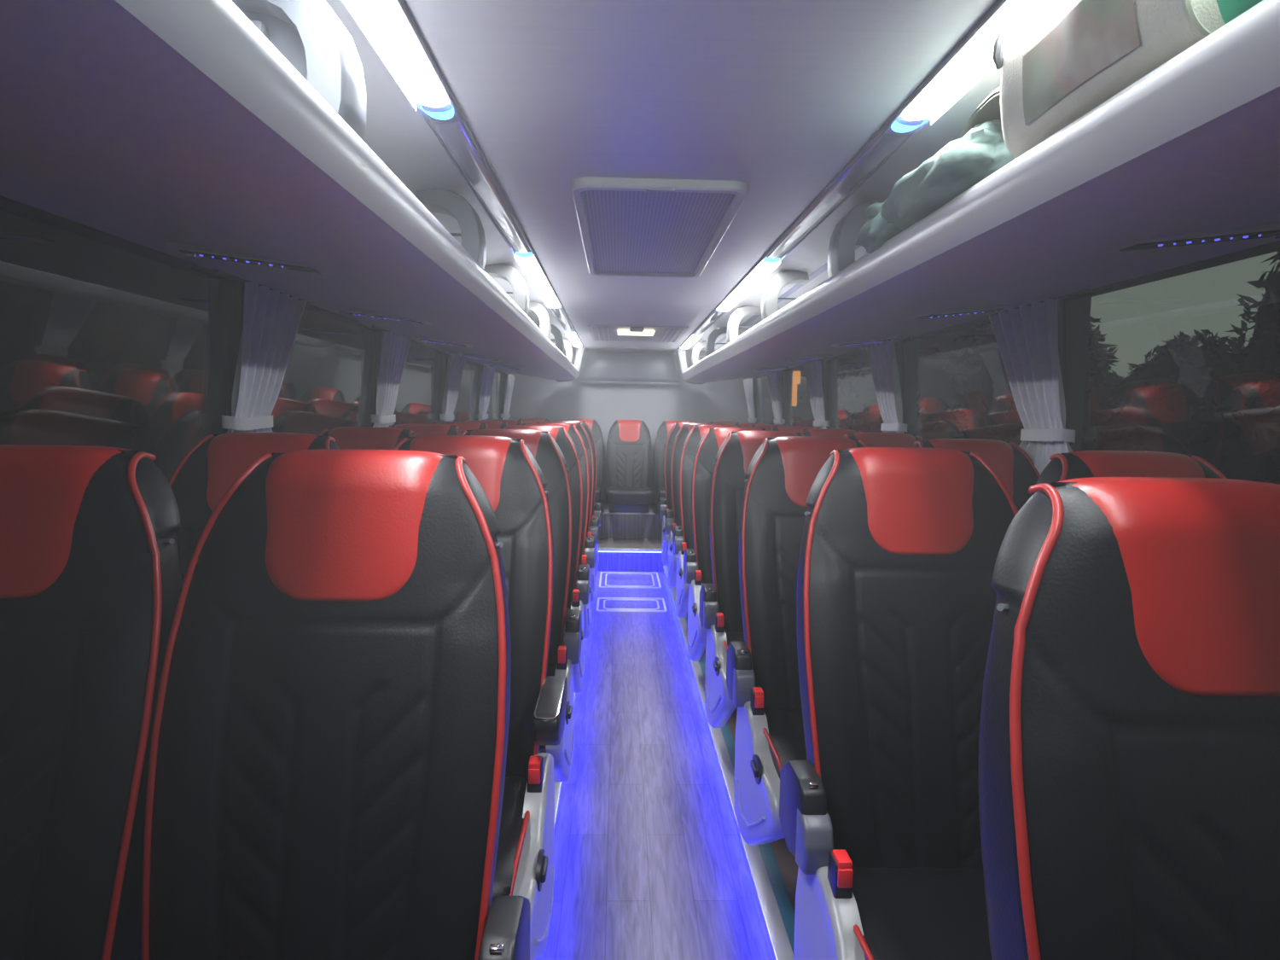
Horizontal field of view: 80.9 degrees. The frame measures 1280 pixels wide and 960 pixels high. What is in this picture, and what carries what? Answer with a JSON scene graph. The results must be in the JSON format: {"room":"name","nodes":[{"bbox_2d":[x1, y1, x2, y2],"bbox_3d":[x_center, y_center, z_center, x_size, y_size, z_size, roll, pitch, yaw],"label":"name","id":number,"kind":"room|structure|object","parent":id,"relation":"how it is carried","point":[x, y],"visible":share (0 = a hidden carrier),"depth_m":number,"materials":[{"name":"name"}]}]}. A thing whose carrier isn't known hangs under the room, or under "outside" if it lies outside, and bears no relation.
{"room":"vehicle interior","nodes":[
{"label":"vehicle interior","id":0,"kind":"room"},
{"bbox_2d":[0,209,492,482],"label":"window","id":1,"kind":"structure","parent":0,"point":[101,345],"depth_m":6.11,"materials":[{"name":"glass"}]},
{"bbox_2d":[0,195,510,434],"bbox_3d":[-1.150,0.023,2.942,0.095,1.860,8.320,1,5,-2],"label":"window frame","id":2,"kind":"structure","parent":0,"point":[225,294],"depth_m":2.04,"materials":[{"name":"grey plastic"}]},
{"bbox_2d":[212,269,310,433],"bbox_3d":[-1.071,-0.278,2.155,0.094,0.542,0.560,1,5,-1],"label":"curtain","id":3,"kind":"object","parent":2,"relation":"hanging from","point":[271,318],"visible":0.76,"depth_m":2.08,"materials":[{"name":"grey fabric"}]},
{"bbox_2d":[0,0,579,380],"bbox_3d":[-0.753,-0.574,2.649,0.670,0.101,7.820,1,5,-2],"label":"luggage rack","id":4,"kind":"object","parent":2,"relation":"attached to","point":[149,124],"visible":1,"depth_m":0.92,"materials":[{"name":"plastic"}]},
{"bbox_2d":[164,241,333,274],"bbox_3d":[-0.795,-0.457,1.544,0.308,0.052,0.090,1,5,-2],"label":"panel","id":5,"kind":"object","parent":4,"relation":"attached to","point":[192,251],"visible":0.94,"depth_m":1.51,"materials":[{"name":"plastic"}]},
{"bbox_2d":[231,0,366,140],"bbox_3d":[-0.707,-0.567,1.004,0.649,0.196,0.096,1,5,-2],"label":"divider","id":6,"kind":"object","parent":4,"relation":"on","point":[309,34],"visible":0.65,"depth_m":0.97,"materials":[{"name":"grey plastic"}]},
{"bbox_2d":[340,307,431,325],"bbox_3d":[-0.827,-0.538,2.459,0.278,0.049,0.090,1,5,-2],"label":"panel","id":7,"kind":"object","parent":4,"relation":"attached to","point":[355,312],"visible":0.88,"depth_m":2.42,"materials":[{"name":"plastic"}]},
{"bbox_2d":[414,335,471,347],"bbox_3d":[-0.871,-0.617,3.335,0.239,0.044,0.090,1,5,-2],"label":"panel","id":8,"kind":"object","parent":4,"relation":"attached to","point":[422,339],"visible":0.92,"depth_m":3.29,"materials":[{"name":"plastic"}]},
{"bbox_2d":[415,189,486,269],"bbox_3d":[-0.730,-0.652,1.960,0.640,0.196,0.096,1,5,-2],"label":"divider","id":9,"kind":"object","parent":4,"relation":"on","point":[450,203],"visible":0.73,"depth_m":1.92,"materials":[{"name":"grey plastic"}]},
{"bbox_2d":[484,263,529,314],"bbox_3d":[-0.757,-0.737,2.916,0.640,0.196,0.096,1,5,-2],"label":"divider","id":10,"kind":"object","parent":4,"relation":"on","point":[506,272],"visible":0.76,"depth_m":2.88,"materials":[{"name":"grey plastic"}]},
{"bbox_2d":[529,301,550,338],"bbox_3d":[-0.784,-0.823,3.872,0.640,0.196,0.096,1,5,-2],"label":"divider","id":11,"kind":"object","parent":4,"relation":"on","point":[544,318],"visible":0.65,"depth_m":3.83,"materials":[{"name":"grey plastic"}]},
{"bbox_2d":[537,324,564,353],"bbox_3d":[-0.811,-0.908,4.827,0.640,0.196,0.096,1,5,-2],"label":"divider","id":12,"kind":"object","parent":4,"relation":"on","point":[558,336],"visible":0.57,"depth_m":4.79,"materials":[{"name":"grey plastic"}]},
{"bbox_2d":[371,325,412,427],"bbox_3d":[-1.108,-0.384,3.349,0.090,0.540,0.560,1,5,-2],"label":"curtain","id":13,"kind":"object","parent":2,"relation":"hanging from","point":[394,347],"visible":0.77,"depth_m":3.25,"materials":[{"name":"grey fabric"}]},
{"bbox_2d":[438,350,465,421],"bbox_3d":[-1.143,-0.493,4.554,0.093,0.542,0.560,1,5,-1],"label":"curtain","id":14,"kind":"object","parent":2,"relation":"hanging from","point":[456,363],"visible":0.74,"depth_m":4.45,"materials":[{"name":"grey fabric"}]},
{"bbox_2d":[477,364,495,420],"bbox_3d":[-1.179,-0.599,5.739,0.091,0.542,0.560,1,5,0],"label":"curtain","id":15,"kind":"object","parent":2,"relation":"hanging from","point":[488,373],"visible":0.75,"depth_m":5.61,"materials":[{"name":"grey fabric"}]},
{"bbox_2d":[500,372,514,419],"bbox_3d":[-1.206,-0.702,6.894,0.094,0.542,0.561,1,5,-2],"label":"curtain","id":16,"kind":"object","parent":2,"relation":"hanging from","point":[510,378],"visible":0.79,"depth_m":6.76,"materials":[{"name":"grey fabric"}]},
{"bbox_2d":[508,346,749,505],"bbox_3d":[-0.107,-0.314,7.150,2.420,1.900,0.060,1,5,-2],"label":"wall","id":17,"kind":"structure","parent":0,"point":[532,397],"depth_m":7.08,"materials":[{"name":"white plastic"}]},
{"bbox_2d":[580,351,679,384],"bbox_3d":[-0.092,-1.038,6.980,0.930,0.292,0.132,1,5,-2],"label":"panel","id":18,"kind":"object","parent":17,"relation":"attached to","point":[600,367],"visible":1,"depth_m":6.92,"materials":[{"name":"grey plastic"}]},
{"bbox_2d":[597,537,664,571],"bbox_3d":[-0.104,0.616,6.626,0.572,0.220,1.150,1,5,-2],"label":"step","id":19,"kind":"structure","parent":0,"point":[627,561],"depth_m":6.06,"materials":[{"name":"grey wood"}]},
{"bbox_2d":[536,570,775,959],"bbox_3d":[0.012,1.076,2.492,0.572,0.040,7.170,1,5,-2],"label":"floor","id":20,"kind":"structure","parent":0,"point":[650,861],"depth_m":2.35,"materials":[{"name":"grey wood"}]},
{"bbox_2d":[599,571,661,588],"bbox_3d":[-0.080,0.762,5.731,0.456,0.009,0.520,1,5,-2],"label":"floor hatch","id":21,"kind":"object","parent":20,"relation":"on","point":[613,579],"visible":1,"depth_m":5.71,"materials":[{"name":"white"}]},
{"bbox_2d":[596,597,666,611],"bbox_3d":[-0.059,0.828,4.994,0.456,0.009,0.340,1,5,-2],"label":"floor hatch","id":22,"kind":"object","parent":20,"relation":"on","point":[612,604],"visible":1,"depth_m":4.99,"materials":[{"name":"white"}]},
{"bbox_2d":[404,0,997,348],"bbox_3d":[0.033,-0.820,2.650,0.830,0.030,7.820,1,5,-2],"label":"ceiling","id":23,"kind":"structure","parent":0,"point":[775,97],"depth_m":1.35,"materials":[{"name":"white plastic"}]},
{"bbox_2d":[325,0,575,346],"bbox_3d":[-0.735,-0.741,2.635,0.705,0.250,7.820,1,5,-2],"label":"panel","id":24,"kind":"object","parent":23,"relation":"attached to","point":[403,137],"visible":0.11,"depth_m":1.62,"materials":[{"name":"plastic"}]},
{"bbox_2d":[340,0,453,119],"bbox_3d":[-0.366,-0.643,0.775,0.072,0.024,1.378,1,5,-2],"label":"ceiling lamp","id":25,"kind":"object","parent":24,"relation":"attached to","point":[381,22],"visible":0.97,"depth_m":1.17,"materials":[{"name":"grey plastic"}]},
{"bbox_2d":[427,118,530,252],"bbox_3d":[-0.401,-0.759,2.070,0.068,0.010,1.200,1,5,-2],"label":"trim","id":26,"kind":"structure","parent":24,"relation":"attached to","point":[454,136],"depth_m":1.82,"materials":[{"name":"silver plastic"}]},
{"bbox_2d":[513,251,560,308],"bbox_3d":[-0.440,-0.876,3.384,0.072,0.024,1.436,1,5,-2],"label":"ceiling lamp","id":27,"kind":"object","parent":24,"relation":"attached to","point":[526,261],"visible":0.94,"depth_m":3.13,"materials":[{"name":"grey plastic"}]},
{"bbox_2d":[550,308,574,331],"bbox_3d":[-0.476,-0.993,4.689,0.068,0.010,1.180,1,5,-2],"label":"trim","id":28,"kind":"structure","parent":24,"relation":"attached to","point":[559,313],"depth_m":4.58,"materials":[{"name":"silver"}]},
{"bbox_2d":[395,0,584,347],"bbox_3d":[-0.379,-0.808,2.639,0.012,0.012,7.820,1,5,-2],"label":"trim","id":29,"kind":"structure","parent":23,"relation":"attached to","point":[402,5],"depth_m":1.44,"materials":[{"name":"grey plastic"}]},
{"bbox_2d":[554,346,706,384],"bbox_3d":[-0.085,-1.032,6.729,1.400,0.315,0.372,1,5,-2],"label":"arch frame","id":30,"kind":"object","parent":23,"relation":"attached to","point":[680,355],"visible":0.63,"depth_m":6.59,"materials":[{"name":"grey plastic"}]},
{"bbox_2d":[587,324,688,342],"bbox_3d":[-0.025,-1.042,5.380,0.660,0.014,1.000,1,5,-2],"label":"ceiling vent","id":31,"kind":"object","parent":23,"relation":"in","point":[601,333],"visible":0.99,"depth_m":5.33,"materials":[{"name":"grey plastic"}]},
{"bbox_2d":[617,325,655,336],"bbox_3d":[-0.025,-0.995,5.033,0.250,0.018,0.440,1,5,-2],"label":"ceiling lamp","id":32,"kind":"object","parent":31,"relation":"attached to","point":[633,330],"visible":1,"depth_m":5.02,"materials":[{"name":"grey plastic"}]},
{"bbox_2d":[570,176,749,278],"bbox_3d":[0.034,-0.772,2.423,0.444,0.026,1.200,1,5,-2],"label":"roof hatch","id":33,"kind":"object","parent":23,"relation":"in","point":[629,227],"visible":1,"depth_m":2.19,"materials":[{"name":"grey plastic"}]},
{"bbox_2d":[677,0,1008,349],"bbox_3d":[0.445,-0.797,2.663,0.012,0.012,7.820,1,5,-2],"label":"trim","id":34,"kind":"structure","parent":23,"relation":"attached to","point":[998,4],"depth_m":1.41,"materials":[{"name":"grey"}]},
{"bbox_2d":[686,66,1000,351],"bbox_3d":[0.799,-0.720,2.680,0.705,0.250,7.820,1,5,-2],"label":"panel","id":35,"kind":"object","parent":23,"relation":"attached to","point":[810,253],"visible":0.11,"depth_m":1.87,"materials":[{"name":"plastic"}]},
{"bbox_2d":[693,311,725,334],"bbox_3d":[0.425,-0.981,4.715,0.068,0.010,1.180,1,5,-2],"label":"trim","id":36,"kind":"structure","parent":35,"relation":"attached to","point":[715,315],"depth_m":4.61,"materials":[{"name":"silver"}]},
{"bbox_2d":[716,256,781,311],"bbox_3d":[0.464,-0.864,3.411,0.072,0.024,1.436,1,5,-2],"label":"ceiling lamp","id":37,"kind":"object","parent":35,"relation":"attached to","point":[767,265],"visible":0.9,"depth_m":3.16,"materials":[{"name":"grey plastic"}]},
{"bbox_2d":[704,245,861,351],"bbox_3d":[0.685,-0.780,2.662,0.025,0.019,7.800,1,5,-2],"label":"trim","id":38,"kind":"structure","parent":35,"relation":"attached to","point":[824,267],"depth_m":3.27,"materials":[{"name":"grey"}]},
{"bbox_2d":[766,132,913,258],"bbox_3d":[0.499,-0.747,2.097,0.068,0.010,1.200,1,5,-2],"label":"trim","id":39,"kind":"structure","parent":35,"relation":"attached to","point":[886,144],"depth_m":1.85,"materials":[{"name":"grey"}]},
{"bbox_2d":[891,0,1056,132],"bbox_3d":[0.538,-0.631,0.802,0.072,0.024,1.378,1,5,-2],"label":"ceiling lamp","id":40,"kind":"object","parent":35,"relation":"attached to","point":[974,61],"visible":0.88,"depth_m":1.19,"materials":[{"name":"grey plastic"}]},
{"bbox_2d":[664,564,798,913],"bbox_3d":[0.731,1.014,3.084,0.870,0.082,8.320,1,5,-2],"label":"platform","id":41,"kind":"object","parent":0,"point":[788,866],"depth_m":2.08,"materials":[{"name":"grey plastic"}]},
{"bbox_2d":[658,421,707,564],"bbox_3d":[0.397,0.163,5.528,0.493,1.169,0.746,1,5,-2],"label":"seat","id":42,"kind":"object","parent":41,"relation":"on","point":[666,503],"visible":0.18,"depth_m":5.64,"materials":[{"name":"black leather"}]},
{"bbox_2d":[664,423,723,587],"bbox_3d":[0.417,0.227,4.815,0.493,1.169,0.746,1,5,-2],"label":"seat","id":43,"kind":"object","parent":41,"relation":"on","point":[672,518],"visible":0.24,"depth_m":4.93,"materials":[{"name":"black leather"}]},
{"bbox_2d":[672,424,743,617],"bbox_3d":[0.438,0.290,4.101,0.493,1.169,0.746,1,5,-2],"label":"seat","id":44,"kind":"object","parent":41,"relation":"on","point":[683,539],"visible":0.17,"depth_m":4.22,"materials":[{"name":"black leather"}]},
{"bbox_2d":[683,427,767,661],"bbox_3d":[0.458,0.354,3.388,0.493,1.169,0.746,1,5,-2],"label":"seat","id":45,"kind":"object","parent":41,"relation":"on","point":[697,565],"visible":0.26,"depth_m":3.50,"materials":[{"name":"black leather"}]},
{"bbox_2d":[663,565,793,959],"bbox_3d":[0.307,1.015,2.495,0.043,0.007,7.170,1,5,-2],"label":"trim","id":46,"kind":"structure","parent":41,"relation":"on","point":[782,947],"depth_m":2.07,"materials":[{"name":"silver metal"}]},
{"bbox_2d":[674,587,795,953],"bbox_3d":[0.347,1.016,2.496,0.035,0.005,7.170,1,5,-2],"label":"trim","id":47,"kind":"structure","parent":41,"relation":"on","point":[782,897],"depth_m":2.01,"materials":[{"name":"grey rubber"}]},
{"bbox_2d":[698,430,804,727],"bbox_3d":[0.478,0.418,2.675,0.493,1.169,0.746,1,5,-2],"label":"seat","id":48,"kind":"object","parent":41,"relation":"on","point":[720,608],"visible":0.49,"depth_m":2.79,"materials":[{"name":"black leather"}]},
{"bbox_2d":[725,631,744,647],"bbox_3d":[0.496,0.615,2.567,0.414,0.134,0.470,1,5,-2],"label":"seat cushion","id":49,"kind":"object","parent":48,"relation":"on","point":[730,636],"depth_m":2.63,"materials":[{"name":"black leather"}]},
{"bbox_2d":[726,436,867,844],"bbox_3d":[0.498,0.482,1.961,0.493,1.169,0.746,1,5,-2],"label":"seat","id":50,"kind":"object","parent":41,"relation":"on","point":[763,680],"visible":0.46,"depth_m":2.07,"materials":[{"name":"black leather"}]},
{"bbox_2d":[764,707,807,778],"bbox_3d":[0.516,0.679,1.853,0.414,0.134,0.470,1,5,-2],"label":"seat cushion","id":51,"kind":"object","parent":50,"relation":"on","point":[784,735],"depth_m":1.81,"materials":[{"name":"black leather"}]},
{"bbox_2d":[800,428,861,437],"bbox_3d":[0.935,0.360,3.407,0.458,1.169,0.736,1,5,-2],"label":"seat","id":52,"kind":"object","parent":41,"relation":"on","point":[815,432],"visible":0.06,"depth_m":3.62,"materials":[{"name":"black leather"}]},
{"bbox_2d":[843,432,923,447],"bbox_3d":[0.955,0.424,2.693,0.458,1.169,0.736,1,5,-2],"label":"seat","id":53,"kind":"object","parent":41,"relation":"on","point":[871,439],"visible":0.06,"depth_m":2.90,"materials":[{"name":"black leather"}]},
{"bbox_2d":[779,447,1018,959],"bbox_3d":[0.519,0.545,1.248,0.493,1.169,0.746,1,5,-2],"label":"seat","id":54,"kind":"object","parent":41,"relation":"on","point":[896,598],"visible":0.79,"depth_m":1.37,"materials":[{"name":"black leather"}]},
{"bbox_2d":[852,866,991,959],"bbox_3d":[0.537,0.743,1.140,0.414,0.134,0.470,1,5,-2],"label":"seat cushion","id":55,"kind":"object","parent":54,"relation":"on","point":[899,912],"depth_m":1.18,"materials":[{"name":"black leather"}]},
{"bbox_2d":[913,438,1040,511],"bbox_3d":[0.976,0.488,1.980,0.458,1.169,0.736,1,5,-2],"label":"seat","id":56,"kind":"object","parent":41,"relation":"on","point":[1015,468],"visible":0.09,"depth_m":2.18,"materials":[{"name":"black leather"}]},
{"bbox_2d":[978,477,1279,959],"bbox_3d":[0.559,0.610,0.535,0.493,1.169,0.746,1,5,-2],"label":"seat","id":57,"kind":"object","parent":41,"relation":"on","point":[1129,739],"visible":1,"depth_m":0.71,"materials":[{"name":"black leather"}]},
{"bbox_2d":[1035,450,1227,484],"bbox_3d":[0.996,0.552,1.267,0.458,1.169,0.736,1,5,-2],"label":"seat","id":58,"kind":"object","parent":41,"relation":"on","point":[1079,464],"visible":0.12,"depth_m":1.48,"materials":[{"name":"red leather"}]},
{"bbox_2d":[748,240,1279,451],"bbox_3d":[1.174,0.055,3.011,0.095,1.860,8.320,1,5,-2],"label":"window frame","id":59,"kind":"structure","parent":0,"point":[1073,312],"depth_m":2.12,"materials":[{"name":"grey"}]},
{"bbox_2d":[742,377,756,423],"bbox_3d":[1.017,-0.671,6.960,0.097,0.542,0.560,1,5,-2],"label":"curtain","id":60,"kind":"object","parent":59,"relation":"hanging from","point":[747,383],"visible":0.77,"depth_m":6.83,"materials":[{"name":"grey fabric"}]},
{"bbox_2d":[766,369,785,424],"bbox_3d":[1.048,-0.568,5.805,0.089,0.542,0.560,1,5,-3],"label":"curtain","id":61,"kind":"object","parent":59,"relation":"hanging from","point":[773,377],"visible":0.75,"depth_m":5.70,"materials":[{"name":"grey fabric"}]},
{"bbox_2d":[803,357,829,428],"bbox_3d":[1.084,-0.461,4.620,0.094,0.540,0.560,1,5,-2],"label":"curtain","id":62,"kind":"object","parent":59,"relation":"hanging from","point":[812,369],"visible":0.79,"depth_m":4.52,"materials":[{"name":"grey fabric"}]},
{"bbox_2d":[864,336,910,433],"bbox_3d":[1.115,-0.355,3.415,0.092,0.542,0.560,1,5,-2],"label":"curtain","id":63,"kind":"object","parent":59,"relation":"hanging from","point":[882,358],"visible":0.73,"depth_m":3.33,"materials":[{"name":"grey fabric"}]},
{"bbox_2d":[681,0,1279,383],"bbox_3d":[0.812,-0.552,2.696,0.670,0.101,7.820,1,5,-2],"label":"luggage rack","id":64,"kind":"object","parent":59,"relation":"attached to","point":[1192,145],"visible":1,"depth_m":1.07,"materials":[{"name":"plastic"}]},
{"bbox_2d":[705,326,727,356],"bbox_3d":[0.750,-0.887,4.874,0.640,0.196,0.096,1,5,-2],"label":"divider","id":65,"kind":"object","parent":64,"relation":"on","point":[712,338],"visible":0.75,"depth_m":4.82,"materials":[{"name":"grey plastic"}]},
{"bbox_2d":[726,305,761,343],"bbox_3d":[0.777,-0.801,3.918,0.640,0.196,0.096,1,5,-2],"label":"divider","id":66,"kind":"object","parent":64,"relation":"on","point":[733,323],"visible":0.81,"depth_m":3.86,"materials":[{"name":"grey plastic"}]},
{"bbox_2d":[761,270,808,320],"bbox_3d":[0.804,-0.716,2.962,0.640,0.196,0.096,1,5,-2],"label":"divider","id":67,"kind":"object","parent":64,"relation":"on","point":[770,297],"visible":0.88,"depth_m":2.91,"materials":[{"name":"grey plastic"}]},
{"bbox_2d":[827,200,884,277],"bbox_3d":[0.831,-0.630,2.006,0.640,0.196,0.096,1,5,-2],"label":"divider","id":68,"kind":"object","parent":64,"relation":"on","point":[842,243],"visible":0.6,"depth_m":1.95,"materials":[{"name":"grey plastic"}]},
{"bbox_2d":[832,335,896,346],"bbox_3d":[0.900,-0.560,3.019,0.239,0.044,0.090,1,5,-2],"label":"panel","id":69,"kind":"object","parent":64,"relation":"attached to","point":[887,339],"visible":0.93,"depth_m":2.98,"materials":[{"name":"plastic"}]},
{"bbox_2d":[855,86,1014,254],"bbox_3d":[0.641,-0.564,1.432,0.316,0.178,0.650,1,5,-2],"label":"jacket","id":70,"kind":"object","parent":64,"relation":"on","point":[980,150],"visible":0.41,"depth_m":1.26,"materials":[{"name":"green fabric"}]},
{"bbox_2d":[904,302,1012,319],"bbox_3d":[0.905,-0.482,2.142,0.278,0.049,0.090,1,5,-2],"label":"panel","id":71,"kind":"object","parent":64,"relation":"attached to","point":[996,308],"visible":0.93,"depth_m":2.10,"materials":[{"name":"plastic"}]},
{"bbox_2d":[992,0,1262,158],"bbox_3d":[0.655,-0.518,0.708,0.284,0.181,0.867,1,5,-2],"label":"tote bag","id":72,"kind":"object","parent":64,"relation":"on","point":[1076,55],"visible":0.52,"depth_m":0.90,"materials":[{"name":"beige fabric"}]},
{"bbox_2d":[1101,221,1279,253],"bbox_3d":[0.926,-0.400,1.226,0.308,0.052,0.090,1,5,-2],"label":"panel","id":73,"kind":"object","parent":64,"relation":"attached to","point":[1272,229],"visible":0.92,"depth_m":1.20,"materials":[{"name":"plastic"}]},
{"bbox_2d":[983,288,1093,474],"bbox_3d":[1.150,-0.248,2.220,0.094,0.542,0.560,1,5,-3],"label":"curtain","id":74,"kind":"object","parent":59,"relation":"hanging from","point":[1026,336],"visible":0.87,"depth_m":2.16,"materials":[{"name":"grey fabric"}]},
{"bbox_3d":[-0.739,0.994,3.041,0.870,0.082,8.320,1,5,-2],"label":"platform","id":75,"kind":"object","parent":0,"visible":0},
{"bbox_2d":[0,444,182,959],"bbox_3d":[-0.870,0.560,0.824,0.458,1.169,0.736,1,5,-2],"label":"seat","id":76,"kind":"object","parent":75,"relation":"on","point":[91,580],"visible":0.92,"depth_m":0.98,"materials":[{"name":"black leather"}]},
{"bbox_2d":[139,431,339,959],"bbox_3d":[-0.890,0.497,1.538,0.458,1.169,0.736,1,5,-2],"label":"seat","id":77,"kind":"object","parent":75,"relation":"on","point":[206,473],"visible":0.17,"depth_m":1.73,"materials":[{"name":"black leather"}]},
{"bbox_2d":[141,448,529,959],"bbox_3d":[-0.390,0.567,0.834,0.493,1.169,0.746,1,5,-2],"label":"seat","id":78,"kind":"object","parent":75,"relation":"on","point":[328,745],"visible":1,"depth_m":0.98,"materials":[{"name":"black leather"}]},
{"bbox_2d":[318,426,416,449],"bbox_3d":[-0.911,0.433,2.251,0.458,1.169,0.736,1,5,-2],"label":"seat","id":79,"kind":"object","parent":75,"relation":"on","point":[348,438],"visible":0.12,"depth_m":2.46,"materials":[{"name":"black leather"}]},
{"bbox_2d":[388,423,461,436],"bbox_3d":[-0.931,0.369,2.965,0.458,1.169,0.736,1,5,-2],"label":"seat","id":80,"kind":"object","parent":75,"relation":"on","point":[419,429],"visible":0.1,"depth_m":3.18,"materials":[{"name":"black leather"}]},
{"bbox_2d":[430,421,489,433],"bbox_3d":[-0.951,0.305,3.678,0.458,1.169,0.736,1,5,-2],"label":"seat","id":81,"kind":"object","parent":75,"relation":"on","point":[463,426],"visible":0.05,"depth_m":3.90,"materials":[{"name":"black leather"}]},
{"bbox_2d":[393,435,567,959],"bbox_3d":[-0.409,0.504,1.548,0.495,1.169,0.746,1,5,-2],"label":"seat","id":82,"kind":"object","parent":75,"relation":"on","point":[511,478],"visible":0.28,"depth_m":1.67,"materials":[{"name":"black leather"}]},
{"bbox_2d":[491,776,527,901],"bbox_3d":[-0.427,0.701,1.438,0.414,0.134,0.470,1,5,-2],"label":"seat cushion","id":83,"kind":"object","parent":82,"relation":"on","point":[511,864],"depth_m":1.36,"materials":[{"name":"black leather"}]},
{"bbox_2d":[460,429,581,781],"bbox_3d":[-0.430,0.440,2.261,0.493,1.169,0.746,1,5,-2],"label":"seat","id":84,"kind":"object","parent":75,"relation":"on","point":[565,646],"visible":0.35,"depth_m":2.39,"materials":[{"name":"black leather"}]},
{"bbox_2d":[538,665,555,751],"bbox_3d":[-0.447,0.637,2.152,0.414,0.134,0.470,1,5,-2],"label":"seat cushion","id":85,"kind":"object","parent":84,"relation":"on","point":[550,669],"depth_m":2.20,"materials":[{"name":"grey plastic"}]},
{"bbox_2d":[496,424,589,692],"bbox_3d":[-0.451,0.376,2.974,0.493,1.169,0.746,1,5,-2],"label":"seat","id":86,"kind":"object","parent":75,"relation":"on","point":[578,590],"visible":0.18,"depth_m":3.12,"materials":[{"name":"black leather"}]},
{"bbox_2d":[520,423,594,638],"bbox_3d":[-0.471,0.312,3.688,0.493,1.169,0.746,1,5,-2],"label":"seat","id":87,"kind":"object","parent":75,"relation":"on","point":[587,554],"visible":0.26,"depth_m":3.83,"materials":[{"name":"black leather"}]},
{"bbox_2d":[535,421,599,601],"bbox_3d":[-0.491,0.249,4.401,0.493,1.169,0.746,1,5,-2],"label":"seat","id":88,"kind":"object","parent":75,"relation":"on","point":[592,529],"visible":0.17,"depth_m":4.55,"materials":[{"name":"black leather"}]},
{"bbox_2d":[547,420,601,575],"bbox_3d":[-0.511,0.185,5.114,0.493,1.169,0.746,1,5,-2],"label":"seat","id":89,"kind":"object","parent":75,"relation":"on","point":[597,512],"visible":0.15,"depth_m":5.26,"materials":[{"name":"black leather"}]},
{"bbox_2d":[566,418,604,510],"bbox_3d":[-0.533,-0.127,6.589,0.420,0.810,0.734,1,5,-2],"label":"seat","id":90,"kind":"object","parent":75,"relation":"on","point":[593,424],"visible":0.23,"depth_m":6.77,"materials":[{"name":"black leather"}]},
{"bbox_2d":[605,419,652,512],"bbox_3d":[-0.094,-0.121,6.602,0.420,0.810,0.734,1,5,-2],"label":"seat","id":91,"kind":"object","parent":75,"relation":"on","point":[629,445],"visible":1,"depth_m":6.74,"materials":[{"name":"black leather"}]},
{"bbox_2d":[606,486,652,504],"bbox_3d":[-0.094,0.126,6.492,0.385,0.134,0.470,1,5,-2],"label":"seat cushion","id":92,"kind":"object","parent":91,"relation":"on","point":[615,495],"depth_m":6.27,"materials":[{"name":"black leather"}]},
{"bbox_2d":[599,504,662,538],"bbox_3d":[-0.109,0.433,6.875,2.340,0.340,0.620,1,5,-2],"label":"plinth","id":93,"kind":"object","parent":75,"relation":"on","point":[612,526],"visible":0.04,"depth_m":6.56,"materials":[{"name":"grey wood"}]},
{"bbox_2d":[654,420,687,511],"bbox_3d":[0.346,-0.115,6.615,0.420,0.810,0.734,1,5,-2],"label":"seat","id":94,"kind":"object","parent":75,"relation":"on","point":[665,427],"visible":0.3,"depth_m":6.77,"materials":[{"name":"black leather"}]},
{"label":"outside","id":95,"kind":"structure","parent":0,"visible":0},
{"bbox_3d":[-0.502,0.470,20.115,80.000,0.050,80.000,1,5,-2],"label":"ground","id":96,"kind":"structure","parent":95,"visible":0},
{"bbox_2d":[791,371,800,425],"bbox_3d":[2.358,-0.226,11.698,0.180,2.920,0.060,1,5,-2],"label":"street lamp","id":97,"kind":"object","parent":96,"relation":"on","point":[796,375],"visible":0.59,"depth_m":11.57,"materials":[{"name":"orange"}]},
{"bbox_2d":[762,351,883,432],"bbox_3d":[5.091,-1.850,20.076,4.276,4.775,4.861,1,5,-2],"label":"tree","id":98,"kind":"object","parent":96,"relation":"on","point":[856,386],"visible":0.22,"depth_m":18.43,"materials":[{"name":"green plant"}]},
{"bbox_2d":[871,321,990,440],"bbox_3d":[6.660,-1.597,15.127,3.900,5.198,4.585,1,5,-2],"label":"tree","id":99,"kind":"object","parent":96,"relation":"on","point":[937,352],"visible":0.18,"depth_m":14.02,"materials":[{"name":"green plant"}]},
{"bbox_2d":[942,315,1128,450],"bbox_3d":[5.596,-0.857,10.714,2.353,4.471,2.493,4,6,32],"label":"tree","id":100,"kind":"object","parent":96,"relation":"on","point":[985,398],"visible":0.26,"depth_m":10.15,"materials":[{"name":"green plant"}]},
{"bbox_2d":[1102,327,1277,482],"bbox_3d":[8.945,-0.572,12.252,3.454,3.745,3.761,4,6,33],"label":"tree","id":101,"kind":"object","parent":96,"relation":"on","point":[1173,404],"visible":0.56,"depth_m":11.32,"materials":[{"name":"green plant"}]},
{"bbox_2d":[1212,250,1279,482],"bbox_3d":[7.517,-0.906,7.156,3.134,5.259,3.636,1,5,-2],"label":"tree","id":102,"kind":"object","parent":96,"relation":"on","point":[1265,317],"visible":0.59,"depth_m":7.75,"materials":[{"name":"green plant"}]},
{"bbox_2d":[1233,310,1279,484],"bbox_3d":[5.389,-0.276,4.470,2.832,4.412,3.323,1,5,-2],"label":"tree","id":103,"kind":"object","parent":96,"relation":"on","point":[1265,414],"visible":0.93,"depth_m":5.30,"materials":[{"name":"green plant"}]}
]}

